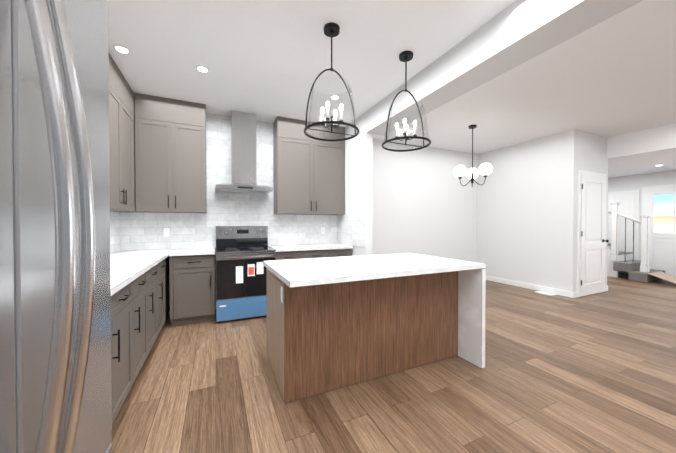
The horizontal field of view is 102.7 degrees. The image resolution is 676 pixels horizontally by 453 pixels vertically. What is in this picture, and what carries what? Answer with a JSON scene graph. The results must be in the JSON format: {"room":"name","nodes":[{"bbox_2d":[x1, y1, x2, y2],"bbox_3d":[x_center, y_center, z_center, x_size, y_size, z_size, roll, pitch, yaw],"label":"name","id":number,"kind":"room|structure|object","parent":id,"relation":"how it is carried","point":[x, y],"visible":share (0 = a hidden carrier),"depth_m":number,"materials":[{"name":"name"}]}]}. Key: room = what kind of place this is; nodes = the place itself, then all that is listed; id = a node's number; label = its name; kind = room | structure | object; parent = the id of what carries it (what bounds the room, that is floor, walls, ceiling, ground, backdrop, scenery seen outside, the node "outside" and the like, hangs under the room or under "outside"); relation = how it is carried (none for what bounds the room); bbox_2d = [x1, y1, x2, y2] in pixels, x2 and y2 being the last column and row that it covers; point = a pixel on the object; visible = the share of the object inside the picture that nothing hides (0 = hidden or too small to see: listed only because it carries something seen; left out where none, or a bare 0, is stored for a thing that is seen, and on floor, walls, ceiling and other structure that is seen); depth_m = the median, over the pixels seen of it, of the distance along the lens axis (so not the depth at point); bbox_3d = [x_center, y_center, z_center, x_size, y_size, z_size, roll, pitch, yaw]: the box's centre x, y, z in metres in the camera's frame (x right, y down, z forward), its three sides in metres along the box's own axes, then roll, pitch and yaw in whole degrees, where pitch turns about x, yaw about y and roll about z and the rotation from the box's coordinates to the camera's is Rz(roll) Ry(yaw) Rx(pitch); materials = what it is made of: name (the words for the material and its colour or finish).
{"room":"kitchen","nodes":[
{"label":"kitchen","id":0,"kind":"room"},
{"bbox_2d":[122,139,477,314],"bbox_3d":[0.164,-0.226,5.024,6.750,2.900,0.150,0,1,-24],"label":"wall","id":1,"kind":"structure","parent":0,"point":[424,201],"depth_m":5.67,"materials":[{"name":"white paint"}]},
{"bbox_2d":[110,211,121,252],"bbox_3d":[-2.165,-0.655,1.989,0.008,1.977,3.450,0,1,-24],"label":"tile backsplash","id":2,"kind":"structure","parent":1,"relation":"attached to","point":[115,217],"depth_m":3.40,"materials":[{"name":"white tile"}]},
{"bbox_2d":[122,113,337,249],"bbox_3d":[-1.430,-0.678,4.211,3.120,1.977,0.008,0,1,-24],"label":"tile backsplash","id":3,"kind":"structure","parent":1,"relation":"attached to","point":[136,230],"depth_m":4.08,"materials":[{"name":"white tile"}]},
{"bbox_2d":[164,228,169,235],"bbox_3d":[-2.392,0.079,3.775,0.070,0.115,0.006,0,1,-24],"label":"electrical outlet","id":4,"kind":"object","parent":3,"relation":"attached to","point":[166,231],"visible":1,"depth_m":3.77,"materials":[{"name":"white plastic"}]},
{"bbox_2d":[215,110,272,193],"bbox_3d":[-1.381,-1.087,3.952,0.760,1.149,0.492,0,1,-24],"label":"range hood","id":5,"kind":"object","parent":1,"relation":"attached to","point":[243,157],"visible":1,"depth_m":3.92,"materials":[{"name":"silver metal"}]},
{"bbox_2d":[337,112,372,255],"bbox_3d":[0.251,-0.220,4.432,0.120,2.900,1.000,0,1,-24],"label":"wall","id":6,"kind":"structure","parent":0,"point":[359,174],"depth_m":4.08,"materials":[{"name":"white paint"}]},
{"bbox_2d":[338,213,364,247],"bbox_3d":[0.197,0.056,4.399,0.008,0.506,0.960,0,1,-24],"label":"tile backsplash","id":7,"kind":"structure","parent":6,"relation":"attached to","point":[351,227],"depth_m":4.31,"materials":[{"name":"white tile"}]},
{"bbox_2d":[108,0,675,153],"bbox_3d":[3.321,-1.703,2.760,11.150,0.100,8.950,0,1,-24],"label":"ceiling","id":8,"kind":"structure","parent":0,"point":[268,61],"depth_m":2.76,"materials":[{"name":"white paint"}]},
{"bbox_2d":[113,44,130,53],"bbox_3d":[-2.003,-1.643,2.508,0.132,0.013,0.132,0,1,-24],"label":"recessed light","id":9,"kind":"object","parent":8,"relation":"in","point":[121,49],"visible":0.96,"depth_m":2.50,"materials":[{"name":"white plastic"}]},
{"bbox_2d":[195,65,208,72],"bbox_3d":[-1.418,-1.646,2.828,0.132,0.013,0.132,0,1,-24],"label":"recessed light","id":10,"kind":"object","parent":8,"relation":"in","point":[202,68],"visible":0.98,"depth_m":2.81,"materials":[{"name":"white plastic"}]},
{"bbox_2d":[304,22,359,141],"bbox_3d":[-0.053,-1.212,2.253,0.465,0.870,0.465,0,1,-24],"label":"pendant light","id":11,"kind":"object","parent":8,"relation":"hanging from","point":[331,29],"visible":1,"depth_m":2.23,"materials":[{"name":"black metal"}]},
{"bbox_2d":[330,94,339,99],"bbox_3d":[-0.042,-1.653,3.461,0.132,0.013,0.132,0,1,-24],"label":"recessed light","id":12,"kind":"object","parent":8,"relation":"in","point":[334,96],"depth_m":3.44,"materials":[{"name":"white plastic"}]},
{"bbox_2d":[381,51,430,151],"bbox_3d":[0.655,-1.215,2.606,0.465,0.870,0.465,0,1,-24],"label":"pendant light","id":13,"kind":"object","parent":8,"relation":"hanging from","point":[405,56],"visible":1,"depth_m":2.58,"materials":[{"name":"black metal"}]},
{"bbox_2d":[453,125,492,186],"bbox_3d":[2.234,-1.168,4.456,0.566,1.002,0.550,0,1,-24],"label":"dining chandelier","id":14,"kind":"object","parent":8,"relation":"hanging from","point":[472,173],"visible":1,"depth_m":4.43,"materials":[{"name":"white glass"}]},
{"bbox_2d":[366,0,642,135],"bbox_3d":[1.939,-1.484,0.929,0.320,0.300,6.750,0,1,-24],"label":"beam","id":15,"kind":"structure","parent":8,"relation":"attached to","point":[516,33],"depth_m":2.18,"materials":[{"name":"white paint"}]},
{"bbox_2d":[111,272,675,452],"bbox_3d":[3.321,1.297,2.791,11.150,0.100,8.950,0,1,-24],"label":"floor","id":16,"kind":"structure","parent":0,"point":[594,373],"depth_m":2.03,"materials":[{"name":"brown wood"}]},
{"bbox_2d":[0,0,111,452],"bbox_3d":[-0.827,0.314,0.240,0.937,1.920,0.780,0,1,-24],"label":"fridge","id":17,"kind":"object","parent":16,"relation":"on","point":[55,342],"visible":1,"depth_m":0.43,"materials":[{"name":"grey metal"}]},
{"bbox_2d":[111,289,117,423],"bbox_3d":[-1.475,0.824,1.200,0.597,0.880,0.585,0,1,-24],"label":"base cabinet","id":18,"kind":"object","parent":16,"relation":"on","point":[114,292],"depth_m":1.63,"materials":[{"name":"grey wood"}]},
{"bbox_2d":[110,273,137,411],"bbox_3d":[-1.669,0.819,1.630,0.597,0.880,0.586,0,1,-24],"label":"base cabinet","id":19,"kind":"object","parent":16,"relation":"on","point":[127,286],"depth_m":1.85,"materials":[{"name":"grey wood"}]},
{"bbox_2d":[110,265,149,372],"bbox_3d":[-1.864,0.815,2.060,0.597,0.880,0.586,0,1,-24],"label":"base cabinet","id":20,"kind":"object","parent":16,"relation":"on","point":[140,292],"depth_m":2.25,"materials":[{"name":"grey wood"}]},
{"bbox_2d":[110,261,161,349],"bbox_3d":[-2.058,0.810,2.490,0.597,0.880,0.585,0,1,-24],"label":"base cabinet","id":21,"kind":"object","parent":16,"relation":"on","point":[155,266],"depth_m":2.67,"materials":[{"name":"grey wood"}]},
{"bbox_2d":[110,257,165,326],"bbox_3d":[-2.240,0.806,2.892,0.597,0.880,0.527,0,1,-24],"label":"base cabinet","id":22,"kind":"object","parent":16,"relation":"on","point":[163,259],"depth_m":3.00,"materials":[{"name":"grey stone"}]},
{"bbox_2d":[110,249,173,315],"bbox_3d":[-2.465,0.801,3.389,0.597,0.880,0.674,0,1,-24],"label":"base cabinet","id":23,"kind":"object","parent":16,"relation":"on","point":[165,252],"depth_m":3.44,"materials":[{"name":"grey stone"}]},
{"bbox_2d":[169,248,214,325],"bbox_3d":[-1.936,0.778,3.651,0.509,0.920,0.632,0,1,-24],"label":"base cabinet","id":24,"kind":"object","parent":16,"relation":"on","point":[192,285],"visible":1,"depth_m":3.40,"materials":[{"name":"grey wood"}]},
{"bbox_2d":[216,226,275,321],"bbox_3d":[-1.328,0.616,3.853,0.754,1.240,0.745,0,1,-24],"label":"range","id":25,"kind":"object","parent":16,"relation":"on","point":[243,253],"visible":0.92,"depth_m":3.59,"materials":[{"name":"silver metal"}]},
{"bbox_2d":[268,244,352,259],"bbox_3d":[-0.446,0.771,4.325,1.226,0.920,0.632,0,1,-24],"label":"base cabinet","id":26,"kind":"object","parent":16,"relation":"on","point":[285,252],"visible":0.35,"depth_m":4.08,"materials":[{"name":"grey stone"}]},
{"bbox_2d":[263,253,485,402],"bbox_3d":[0.294,0.790,2.497,1.764,0.920,1.020,0,1,-24],"label":"kitchen island","id":27,"kind":"object","parent":16,"relation":"on","point":[333,323],"visible":1,"depth_m":2.22,"materials":[{"name":"brown wood"}]},
{"bbox_2d":[536,291,556,295],"bbox_3d":[3.790,1.218,4.939,0.175,0.012,0.280,0,1,-24],"label":"floor vent","id":28,"kind":"object","parent":16,"relation":"in","point":[546,293],"visible":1,"depth_m":4.90,"materials":[{"name":"white metal"}]},
{"bbox_2d":[607,203,675,283],"bbox_3d":[6.621,0.022,7.094,0.960,2.360,3.496,0,1,-24],"label":"staircase","id":29,"kind":"structure","parent":16,"relation":"on","point":[637,270],"depth_m":6.19,"materials":[{"name":"white wood"}]},
{"bbox_2d":[477,129,607,291],"bbox_3d":[4.162,-0.234,5.806,1.180,2.900,2.020,0,1,-24],"label":"wall","id":30,"kind":"structure","parent":0,"point":[526,211],"depth_m":5.17,"materials":[{"name":"white paint"}]},
{"bbox_2d":[486,276,575,297],"bbox_3d":[3.670,1.169,5.497,0.044,0.100,1.864,0,1,-24],"label":"baseboard","id":31,"kind":"structure","parent":30,"relation":"attached to","point":[539,288],"depth_m":5.22,"materials":[{"name":"white"}]},
{"bbox_2d":[576,170,605,296],"bbox_3d":[4.582,0.123,4.880,0.950,2.205,0.020,0,1,-24],"label":"door frame","id":32,"kind":"structure","parent":30,"relation":"attached to","point":[580,173],"depth_m":4.69,"materials":[{"name":"white wood"}]},
{"bbox_2d":[580,174,608,295],"bbox_3d":[4.599,0.157,4.835,0.801,2.122,0.112,0,1,-24],"label":"pantry door","id":33,"kind":"structure","parent":30,"relation":"in","point":[592,248],"depth_m":4.84,"materials":[{"name":"white wood"}]},
{"bbox_2d":[607,123,675,177],"bbox_3d":[6.992,-1.469,4.340,2.860,0.400,8.800,0,1,-24],"label":"ceiling","id":34,"kind":"structure","parent":0,"point":[644,151],"depth_m":4.92,"materials":[{"name":"white paint"}]},
{"bbox_2d":[608,170,675,273],"bbox_3d":[8.333,-0.226,5.042,0.150,2.900,8.950,0,1,-24],"label":"wall","id":35,"kind":"structure","parent":0,"point":[630,182],"depth_m":6.70,"materials":[{"name":"white paint"}]},
{"bbox_2d":[607,190,639,273],"bbox_3d":[7.289,0.142,7.130,0.030,2.120,0.907,0,1,-24],"label":"closet door","id":36,"kind":"structure","parent":35,"relation":"in","point":[629,202],"depth_m":6.90,"materials":[{"name":"white"}]},
{"bbox_2d":[642,184,675,215],"bbox_3d":[7.716,0.121,6.199,0.022,2.180,1.040,0,1,-24],"label":"door frame","id":37,"kind":"structure","parent":35,"relation":"attached to","point":[644,200],"depth_m":6.59,"materials":[{"name":"white wood"}]},
{"bbox_2d":[646,188,675,275],"bbox_3d":[7.682,0.158,6.184,0.094,2.092,0.880,0,1,-24],"label":"door","id":38,"kind":"structure","parent":35,"relation":"in","point":[661,207],"depth_m":6.35,"materials":[{"name":"white wood"}]},
{"bbox_3d":[-1.382,-0.175,0.071,0.150,2.900,7.900,0,1,-24],"label":"wall","id":39,"kind":"structure","parent":0,"visible":0},
{"bbox_2d":[108,52,135,211],"bbox_3d":[-2.404,-0.916,2.807,0.230,1.467,1.095,0,1,-24],"label":"upper cabinet","id":40,"kind":"object","parent":39,"relation":"attached to","point":[122,143],"depth_m":2.89,"materials":[{"name":"grey wood"}]}
]}

